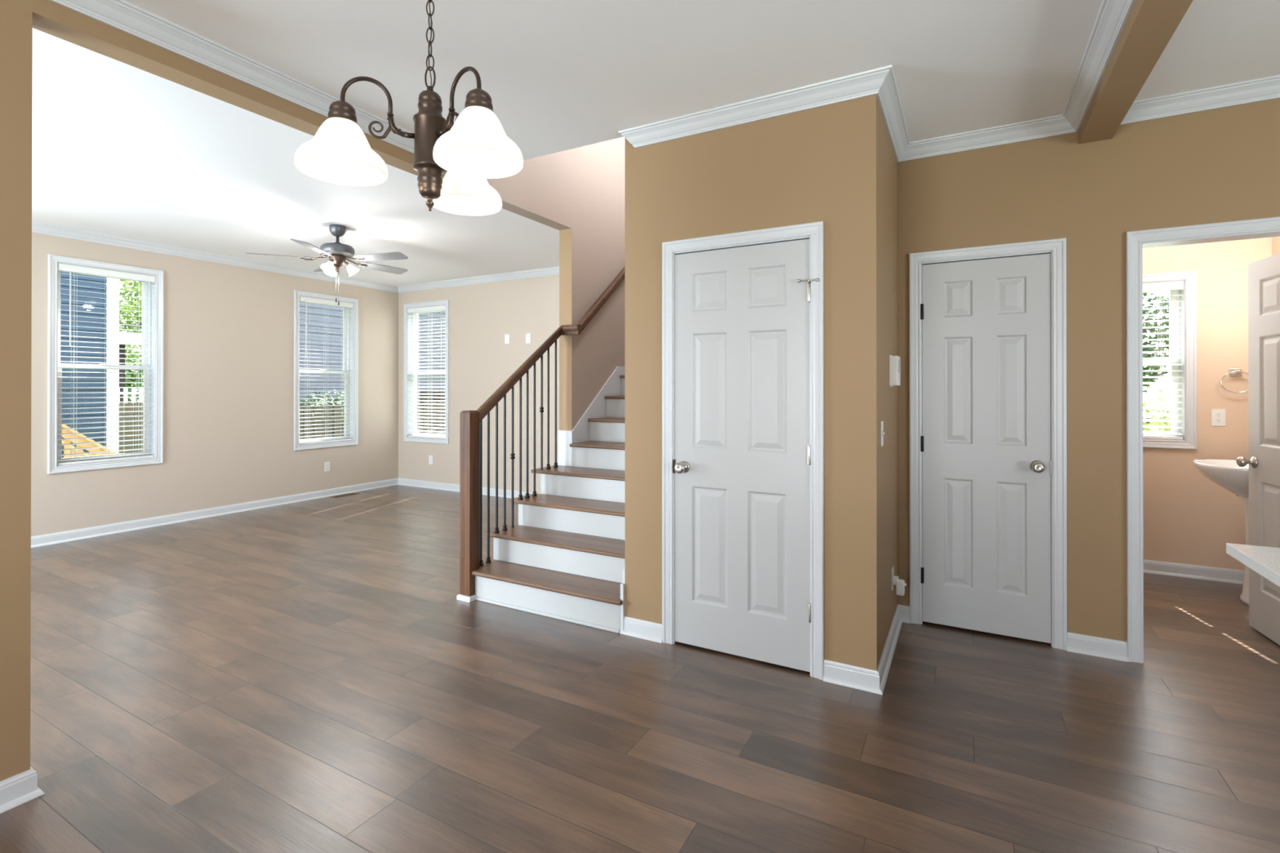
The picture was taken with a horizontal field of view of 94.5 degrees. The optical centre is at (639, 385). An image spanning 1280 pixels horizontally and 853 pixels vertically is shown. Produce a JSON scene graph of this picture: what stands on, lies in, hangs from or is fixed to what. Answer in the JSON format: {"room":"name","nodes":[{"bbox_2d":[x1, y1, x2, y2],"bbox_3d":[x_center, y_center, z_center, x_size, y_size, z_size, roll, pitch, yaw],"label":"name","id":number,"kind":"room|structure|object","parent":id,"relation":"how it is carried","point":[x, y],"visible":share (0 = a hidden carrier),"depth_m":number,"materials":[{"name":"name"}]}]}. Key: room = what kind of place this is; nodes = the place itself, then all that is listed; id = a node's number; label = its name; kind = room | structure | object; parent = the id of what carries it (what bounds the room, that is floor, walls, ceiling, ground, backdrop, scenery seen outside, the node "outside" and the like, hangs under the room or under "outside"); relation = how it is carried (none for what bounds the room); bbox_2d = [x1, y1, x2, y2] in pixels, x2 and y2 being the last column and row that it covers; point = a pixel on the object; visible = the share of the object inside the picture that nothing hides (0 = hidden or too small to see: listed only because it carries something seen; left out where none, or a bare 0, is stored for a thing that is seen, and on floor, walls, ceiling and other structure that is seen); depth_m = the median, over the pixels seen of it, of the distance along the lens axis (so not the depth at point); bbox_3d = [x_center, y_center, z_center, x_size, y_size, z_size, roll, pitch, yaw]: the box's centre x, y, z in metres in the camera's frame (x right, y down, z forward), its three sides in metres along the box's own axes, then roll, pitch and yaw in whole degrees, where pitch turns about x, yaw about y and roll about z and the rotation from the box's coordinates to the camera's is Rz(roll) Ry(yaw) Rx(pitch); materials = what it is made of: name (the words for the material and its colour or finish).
{"room":"empty dining room","nodes":[
{"label":"empty dining room","id":0,"kind":"room"},
{"bbox_2d":[31,231,398,537],"bbox_3d":[-5.362,-0.002,4.746,0.150,2.740,8.333,0,0,29],"label":"wall","id":1,"kind":"structure","parent":0,"point":[228,330],"depth_m":6.25,"materials":[{"name":"beige paint"}]},
{"bbox_2d":[47,253,164,474],"bbox_3d":[-4.945,-0.180,5.482,0.169,1.888,0.831,0,0,29],"label":"window","id":2,"kind":"structure","parent":1,"relation":"in","point":[54,277],"depth_m":5.53,"materials":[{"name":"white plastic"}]},
{"bbox_2d":[57,263,155,465],"bbox_3d":[-4.910,-0.180,5.462,0.067,1.758,0.699,0,0,29],"label":"window blind","id":3,"kind":"object","parent":2,"relation":"attached to","point":[62,267],"visible":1,"depth_m":5.43,"materials":[{"name":"white plastic"}]},
{"bbox_2d":[31,221,559,293],"bbox_3d":[-3.547,-1.336,3.663,4.078,0.078,8.183,0,0,29],"label":"trim","id":4,"kind":"structure","parent":1,"relation":"attached to","point":[37,227],"depth_m":6.58,"materials":[{"name":"white wood"}]},
{"bbox_2d":[293,289,358,450],"bbox_3d":[-3.919,-0.175,7.343,0.169,1.888,0.829,0,0,29],"label":"window","id":5,"kind":"structure","parent":1,"relation":"in","point":[353,316],"depth_m":7.61,"materials":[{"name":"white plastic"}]},
{"bbox_2d":[299,296,353,444],"bbox_3d":[-3.883,-0.175,7.324,0.067,1.758,0.697,0,0,29],"label":"window blind","id":6,"kind":"object","parent":5,"relation":"attached to","point":[303,299],"visible":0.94,"depth_m":7.31,"materials":[{"name":"white plastic"}]},
{"bbox_2d":[324,462,329,471],"bbox_3d":[-3.859,1.005,7.306,0.006,0.118,0.073,0,0,29],"label":"wall outlet","id":7,"kind":"object","parent":1,"relation":"attached to","point":[326,464],"visible":1,"depth_m":7.30,"materials":[{"name":"white plastic"}]},
{"bbox_2d":[0,0,625,781],"bbox_3d":[-1.709,-1.288,2.649,0.120,5.300,8.183,0,0,29],"label":"wall","id":8,"kind":"structure","parent":0,"point":[15,15],"depth_m":2.04,"materials":[{"name":"beige paint"}]},
{"bbox_2d":[49,0,413,153],"bbox_3d":[-2.290,-1.342,1.394,0.074,0.078,5.423,0,0,29],"label":"trim","id":9,"kind":"structure","parent":8,"relation":"attached to","point":[123,15],"depth_m":2.41,"materials":[{"name":"white wood"}]},
{"bbox_2d":[0,478,540,813],"bbox_3d":[-3.482,1.320,3.620,4.225,0.090,8.183,0,0,29],"label":"baseboard","id":10,"kind":"structure","parent":8,"relation":"attached to","point":[104,530],"depth_m":5.81,"materials":[{"name":"white wood"}]},
{"bbox_2d":[398,275,559,493],"bbox_3d":[-1.535,0.005,7.308,4.078,2.740,0.150,0,0,29],"label":"wall","id":11,"kind":"structure","parent":0,"point":[480,315],"depth_m":7.38,"materials":[{"name":"beige paint"}]},
{"bbox_2d":[403,299,448,444],"bbox_3d":[-2.841,-0.173,8.018,0.854,1.888,0.169,0,0,29],"label":"window","id":12,"kind":"structure","parent":11,"relation":"in","point":[407,329],"depth_m":8.14,"materials":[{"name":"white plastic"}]},
{"bbox_2d":[407,305,445,439],"bbox_3d":[-2.861,-0.173,7.982,0.722,1.758,0.067,0,0,29],"label":"window blind","id":13,"kind":"object","parent":12,"relation":"attached to","point":[441,308],"visible":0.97,"depth_m":7.96,"materials":[{"name":"white plastic"}]},
{"bbox_2d":[428,455,432,464],"bbox_3d":[-2.796,0.996,7.911,0.073,0.118,0.006,0,0,29],"label":"wall outlet","id":14,"kind":"object","parent":11,"relation":"attached to","point":[430,457],"visible":1,"depth_m":7.91,"materials":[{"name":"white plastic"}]},
{"bbox_2d":[504,333,509,343],"bbox_3d":[-1.634,-0.569,7.274,0.073,0.118,0.008,0,0,29],"label":"cable plate","id":15,"kind":"object","parent":11,"relation":"attached to","point":[506,335],"visible":1,"depth_m":7.27,"materials":[{"name":"white plastic"}]},
{"bbox_2d":[525,333,530,343],"bbox_3d":[-1.344,-0.563,7.114,0.073,0.118,0.006,0,0,29],"label":"wall outlet","id":16,"kind":"object","parent":11,"relation":"attached to","point":[527,335],"visible":1,"depth_m":7.11,"materials":[{"name":"white plastic"}]},
{"bbox_2d":[559,228,571,533],"bbox_3d":[-0.584,0.068,4.686,0.120,2.600,0.020,0,0,29],"label":"wall column","id":17,"kind":"structure","parent":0,"point":[565,235],"depth_m":4.68,"materials":[{"name":"beige paint"}]},
{"bbox_2d":[571,148,573,533],"bbox_3d":[-0.584,-1.282,4.689,0.120,5.300,0.020,0,0,29],"label":"wall","id":18,"kind":"structure","parent":0,"point":[571,148],"depth_m":4.65,"materials":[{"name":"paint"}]},
{"bbox_2d":[0,484,1279,852],"bbox_3d":[-0.531,1.360,1.985,11.350,0.001,8.470,0,0,29],"label":"floor","id":19,"kind":"structure","parent":0,"point":[312,676],"depth_m":2.40,"materials":[{"name":"wood"}]},
{"bbox_2d":[329,492,359,497],"bbox_3d":[-3.685,1.373,7.396,0.120,0.004,0.320,0,0,29],"label":"floor vent","id":20,"kind":"object","parent":19,"relation":"in","point":[353,493],"visible":1,"depth_m":7.39,"materials":[{"name":"brown metal"}]},
{"bbox_2d":[471,366,625,633],"bbox_3d":[0.029,0.417,4.741,1.224,1.902,2.793,0,0,29],"label":"staircase","id":21,"kind":"structure","parent":19,"relation":"on","point":[515,578],"depth_m":3.90,"materials":[{"name":"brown wood"}]},
{"bbox_2d":[456,266,625,602],"bbox_3d":[-0.447,-0.104,4.780,0.211,2.944,2.466,0,0,32],"label":"stair railing","id":22,"kind":"object","parent":21,"relation":"on","point":[470,421],"visible":0.98,"depth_m":3.94,"materials":[{"name":"brown wood"}]},
{"bbox_2d":[1192,459,1248,605],"bbox_3d":[3.825,0.867,3.712,0.512,0.996,0.540,0,0,29],"label":"pedestal sink","id":23,"kind":"object","parent":19,"relation":"on","point":[1226,473],"visible":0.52,"depth_m":3.70,"materials":[{"name":"white ceramic"}]},
{"bbox_2d":[1192,459,1248,497],"bbox_3d":[3.821,0.599,3.715,0.503,0.203,0.540,0,0,29],"label":"basin","id":24,"kind":"object","parent":23,"relation":"in","point":[1226,473],"depth_m":3.67,"materials":[{"name":"white ceramic"}]},
{"bbox_2d":[1226,542,1279,586],"bbox_3d":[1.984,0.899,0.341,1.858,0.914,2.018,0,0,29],"label":"countertop","id":25,"kind":"structure","parent":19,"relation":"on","point":[1264,561],"depth_m":1.54,"materials":[{"name":"white stone"}]},
{"bbox_2d":[31,0,1279,285],"bbox_3d":[-0.549,-1.530,2.010,11.400,0.300,8.483,0,0,29],"label":"ceiling","id":26,"kind":"structure","parent":0,"point":[119,148],"depth_m":2.66,"materials":[{"name":"white paint"}]},
{"bbox_2d":[245,224,408,305],"bbox_3d":[-2.579,-1.029,5.134,1.290,0.685,1.252,0,0,29],"label":"ceiling fan","id":27,"kind":"object","parent":26,"relation":"hanging from","point":[337,252],"visible":1,"depth_m":5.04,"materials":[{"name":"grey metal"}]},
{"bbox_2d":[293,0,523,216],"bbox_3d":[-0.463,-0.898,1.407,0.498,0.967,0.505,0,0,29],"label":"chandelier","id":28,"kind":"object","parent":26,"relation":"hanging from","point":[477,148],"visible":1,"depth_m":1.36,"materials":[{"name":"white glass"}]},
{"bbox_2d":[624,94,879,670],"bbox_3d":[0.515,-0.007,3.009,1.300,2.740,0.120,0,0,29],"label":"wall","id":29,"kind":"structure","parent":0,"point":[822,163],"depth_m":2.77,"materials":[{"name":"beige paint"}]},
{"bbox_2d":[619,616,662,643],"bbox_3d":[0.007,1.319,3.201,0.258,0.090,0.027,0,0,29],"label":"baseboard","id":30,"kind":"structure","parent":29,"relation":"attached to","point":[633,627],"depth_m":3.20,"materials":[{"name":"white wood"}]},
{"bbox_2d":[662,221,823,679],"bbox_3d":[0.502,0.302,2.975,0.833,2.122,0.192,0,0,29],"label":"door","id":31,"kind":"structure","parent":29,"relation":"in","point":[743,312],"depth_m":2.94,"materials":[{"name":"white paint"}]},
{"bbox_2d":[879,106,897,658],"bbox_3d":[1.253,-0.007,3.126,0.120,2.740,0.799,0,0,29],"label":"wall","id":32,"kind":"structure","parent":0,"point":[888,162],"depth_m":3.03,"materials":[{"name":"beige paint"}]},
{"bbox_2d":[822,604,910,694],"bbox_3d":[1.200,1.318,3.068,0.256,0.090,0.958,0,0,31],"label":"baseboard","id":33,"kind":"structure","parent":32,"relation":"attached to","point":[864,679],"depth_m":2.71,"materials":[{"name":"white wood"}]},
{"bbox_2d":[617,0,1135,162],"bbox_3d":[-0.227,-1.344,0.781,2.155,0.078,6.342,0,0,29],"label":"trim","id":34,"kind":"structure","parent":32,"relation":"attached to","point":[1113,15],"depth_m":2.88,"materials":[{"name":"white wood"}]},
{"bbox_2d":[880,420,884,446],"bbox_3d":[1.147,0.229,2.793,0.014,0.118,0.073,0,0,29],"label":"light switch","id":35,"kind":"object","parent":32,"relation":"attached to","point":[882,433],"visible":1,"depth_m":2.78,"materials":[{"name":"white plastic"}]},
{"bbox_2d":[891,565,893,591],"bbox_3d":[1.361,1.039,3.187,0.006,0.118,0.073,0,0,29],"label":"wall outlet","id":36,"kind":"object","parent":32,"relation":"attached to","point":[892,568],"visible":0.88,"depth_m":3.17,"materials":[{"name":"white plastic"}]},
{"bbox_2d":[893,575,906,595],"bbox_3d":[1.391,1.073,3.170,0.063,0.090,0.050,0,0,29],"label":"plug adapter","id":37,"kind":"object","parent":36,"relation":"attached to","point":[900,584],"visible":1,"depth_m":3.15,"materials":[{"name":"white plastic"}]},
{"bbox_2d":[889,354,900,386],"bbox_3d":[1.354,-0.076,3.142,0.040,0.167,0.150,0,0,29],"label":"thermostat","id":38,"kind":"object","parent":32,"relation":"attached to","point":[895,361],"visible":1,"depth_m":3.08,"materials":[{"name":"white plastic"}]},
{"bbox_2d":[897,97,1279,641],"bbox_3d":[3.425,-0.008,2.453,4.572,2.740,0.120,0,0,29],"label":"wall","id":39,"kind":"structure","parent":0,"point":[1220,165],"depth_m":3.00,"materials":[{"name":"beige paint"}]},
{"bbox_2d":[909,237,1066,650],"bbox_3d":[1.891,0.303,3.259,0.738,2.122,0.192,0,0,29],"label":"door","id":40,"kind":"structure","parent":39,"relation":"in","point":[988,347],"depth_m":3.22,"materials":[{"name":"white paint"}]},
{"bbox_2d":[1066,631,1128,662],"bbox_3d":[2.302,1.318,2.985,0.248,0.090,0.027,0,0,29],"label":"baseboard","id":41,"kind":"structure","parent":39,"relation":"attached to","point":[1112,649],"depth_m":2.98,"materials":[{"name":"white wood"}]},
{"bbox_2d":[1120,75,1279,124],"bbox_3d":[3.865,-1.340,2.103,3.459,0.078,0.074,0,0,29],"label":"trim","id":42,"kind":"structure","parent":39,"relation":"attached to","point":[1267,88],"depth_m":2.77,"materials":[{"name":"white wood"}]},
{"bbox_2d":[1125,216,1279,663],"bbox_3d":[2.985,0.302,3.098,0.845,2.122,0.865,0,0,29],"label":"door","id":43,"kind":"structure","parent":39,"relation":"in","point":[1264,275],"depth_m":3.09,"materials":[{"name":"white paint"}]},
{"bbox_2d":[1078,0,1193,144],"bbox_3d":[0.777,-1.315,0.227,0.138,0.140,6.342,0,0,29],"label":"beam","id":44,"kind":"structure","parent":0,"point":[1150,25],"depth_m":2.28,"materials":[{"name":"beige paint"}]},
{"bbox_2d":[1142,236,1271,570],"bbox_3d":[3.735,-0.003,4.402,1.630,2.740,0.150,0,0,29],"label":"wall","id":45,"kind":"structure","parent":0,"point":[1189,518],"depth_m":4.17,"materials":[{"name":"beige paint"}]},
{"bbox_2d":[1142,271,1196,449],"bbox_3d":[3.675,-0.177,4.425,0.691,1.266,0.169,0,0,29],"label":"window","id":46,"kind":"structure","parent":45,"relation":"in","point":[1188,305],"depth_m":4.24,"materials":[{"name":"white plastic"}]},
{"bbox_2d":[1142,280,1183,439],"bbox_3d":[3.655,-0.177,4.389,0.559,1.136,0.067,0,0,29],"label":"window blind","id":47,"kind":"object","parent":46,"relation":"attached to","point":[1168,286],"visible":0.47,"depth_m":4.30,"materials":[{"name":"white plastic"}]},
{"bbox_2d":[1143,559,1244,584],"bbox_3d":[3.272,1.320,3.585,1.365,0.090,1.721,0,0,29],"label":"baseboard","id":48,"kind":"structure","parent":45,"relation":"attached to","point":[1186,571],"depth_m":4.19,"materials":[{"name":"white wood"}]},
{"bbox_2d":[1211,408,1225,426],"bbox_3d":[4.045,0.226,4.140,0.073,0.118,0.006,0,0,29],"label":"wall outlet","id":49,"kind":"object","parent":45,"relation":"attached to","point":[1218,415],"visible":1,"depth_m":4.14,"materials":[{"name":"white plastic"}]},
{"bbox_2d":[1215,413,1222,417],"bbox_3d":[4.045,0.207,4.139,0.033,0.028,0.003,0,0,29],"label":"receptacle","id":50,"kind":"object","parent":49,"relation":"attached to","point":[1217,415],"depth_m":4.14,"materials":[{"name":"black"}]},
{"bbox_2d":[1215,417,1222,422],"bbox_3d":[4.045,0.246,4.138,0.033,0.028,0.003,0,0,29],"label":"receptacle","id":51,"kind":"object","parent":49,"relation":"attached to","point":[1217,420],"depth_m":4.14,"materials":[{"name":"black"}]},
{"bbox_2d":[1220,368,1248,393],"bbox_3d":[4.112,-0.030,4.079,0.176,0.172,0.050,0,0,29],"label":"towel ring","id":52,"kind":"object","parent":45,"relation":"attached to","point":[1233,371],"visible":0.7,"depth_m":4.09,"materials":[{"name":"silver metal"}]},
{"bbox_2d":[1271,236,1279,255],"bbox_3d":[3.933,-0.006,3.224,0.145,2.740,1.721,0,0,29],"label":"wall","id":53,"kind":"structure","parent":0,"point":[1275,240],"depth_m":3.97,"materials":[{"name":"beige paint"}]},
{"label":"outside","id":54,"kind":"structure","parent":0,"visible":0},
{"bbox_3d":[0.934,2.238,12.041,50.000,0.200,46.000,0,0,29],"label":"ground","id":55,"kind":"structure","parent":54,"visible":0},
{"bbox_2d":[60,271,119,457],"bbox_3d":[-12.030,-1.357,4.696,5.400,6.950,11.600,0,0,29],"label":"house","id":56,"kind":"structure","parent":55,"relation":"on","point":[66,277],"depth_m":8.10,"materials":[{"name":"blue"}]},
{"bbox_2d":[62,422,117,457],"bbox_3d":[-6.139,0.903,6.467,1.120,2.469,2.400,0,0,29],"label":"stair railing","id":57,"kind":"object","parent":55,"relation":"on","point":[64,426],"visible":0.06,"depth_m":6.11,"materials":[{"name":"yellow wood"}]},
{"bbox_2d":[119,324,141,403],"bbox_3d":[-10.912,0.396,13.097,1.840,3.490,3.200,0,0,29],"label":"porch","id":58,"kind":"object","parent":55,"relation":"on","point":[121,336],"visible":0.08,"depth_m":12.14,"materials":[{"name":"grey wood"}]},
{"bbox_2d":[119,279,143,377],"bbox_3d":[-12.948,-1.583,17.787,5.796,7.482,7.139,0,0,-4],"label":"leafy tree","id":59,"kind":"object","parent":55,"relation":"on","point":[135,290],"visible":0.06,"depth_m":16.02,"materials":[{"name":"green plant"}]},
{"bbox_2d":[119,402,143,453],"bbox_3d":[-9.996,1.236,11.505,0.058,1.800,2.700,0,0,29],"label":"fence","id":60,"kind":"object","parent":55,"relation":"on","point":[121,409],"visible":0.11,"depth_m":11.54,"materials":[{"name":"brown wood"}]},
{"bbox_2d":[119,387,143,452],"bbox_3d":[-10.470,1.097,11.795,0.070,2.080,2.650,0,0,29],"label":"picket fence","id":61,"kind":"object","parent":55,"relation":"on","point":[125,389],"visible":0.09,"depth_m":12.07,"materials":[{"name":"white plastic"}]},
{"bbox_2d":[124,345,143,403],"bbox_3d":[-18.497,0.677,22.519,5.952,5.031,5.896,0,0,26],"label":"leafy tree","id":62,"kind":"object","parent":55,"relation":"on","point":[137,389],"visible":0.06,"depth_m":20.87,"materials":[{"name":"green plant"}]},
{"bbox_2d":[299,389,344,439],"bbox_3d":[-5.779,1.108,11.056,2.089,2.062,1.863,0,0,29],"label":"hedge","id":63,"kind":"object","parent":55,"relation":"on","point":[343,393],"visible":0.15,"depth_m":10.86,"materials":[{"name":"green plant"}]},
{"bbox_2d":[299,302,445,438],"bbox_3d":[-6.893,-1.331,14.425,2.800,6.950,5.200,0,0,29],"label":"house","id":64,"kind":"structure","parent":55,"relation":"on","point":[339,329],"depth_m":12.76,"materials":[{"name":"grey"}]},
{"bbox_2d":[299,401,445,439],"bbox_3d":[-4.655,1.223,10.215,0.058,1.820,5.000,0,0,29],"label":"fence","id":65,"kind":"object","parent":55,"relation":"on","point":[427,406],"visible":0.04,"depth_m":9.60,"materials":[{"name":"brown wood"}]},
{"bbox_2d":[419,391,445,433],"bbox_3d":[-2.867,1.130,12.917,5.500,2.020,0.058,0,0,29],"label":"fence","id":66,"kind":"object","parent":55,"relation":"on","point":[420,392],"visible":0.02,"depth_m":14.04,"materials":[{"name":"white wood"}]},
{"bbox_2d":[1142,292,1168,393],"bbox_3d":[7.552,0.237,9.765,2.197,3.796,2.080,0,0,29],"label":"leafy tree","id":67,"kind":"object","parent":55,"relation":"on","point":[1148,299],"visible":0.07,"depth_m":8.95,"materials":[{"name":"green plant"}]},
{"bbox_2d":[1142,385,1170,431],"bbox_3d":[6.031,1.062,7.143,1.602,2.133,1.729,0,0,26],"label":"leafy shrub","id":68,"kind":"object","parent":55,"relation":"on","point":[1144,405],"visible":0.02,"depth_m":7.01,"materials":[{"name":"green plant"}]},
{"bbox_2d":[1145,417,1170,427],"bbox_3d":[7.567,1.271,7.505,8.000,1.709,0.058,0,0,29],"label":"fence","id":69,"kind":"object","parent":55,"relation":"on","point":[1145,418],"visible":0.02,"depth_m":7.89,"materials":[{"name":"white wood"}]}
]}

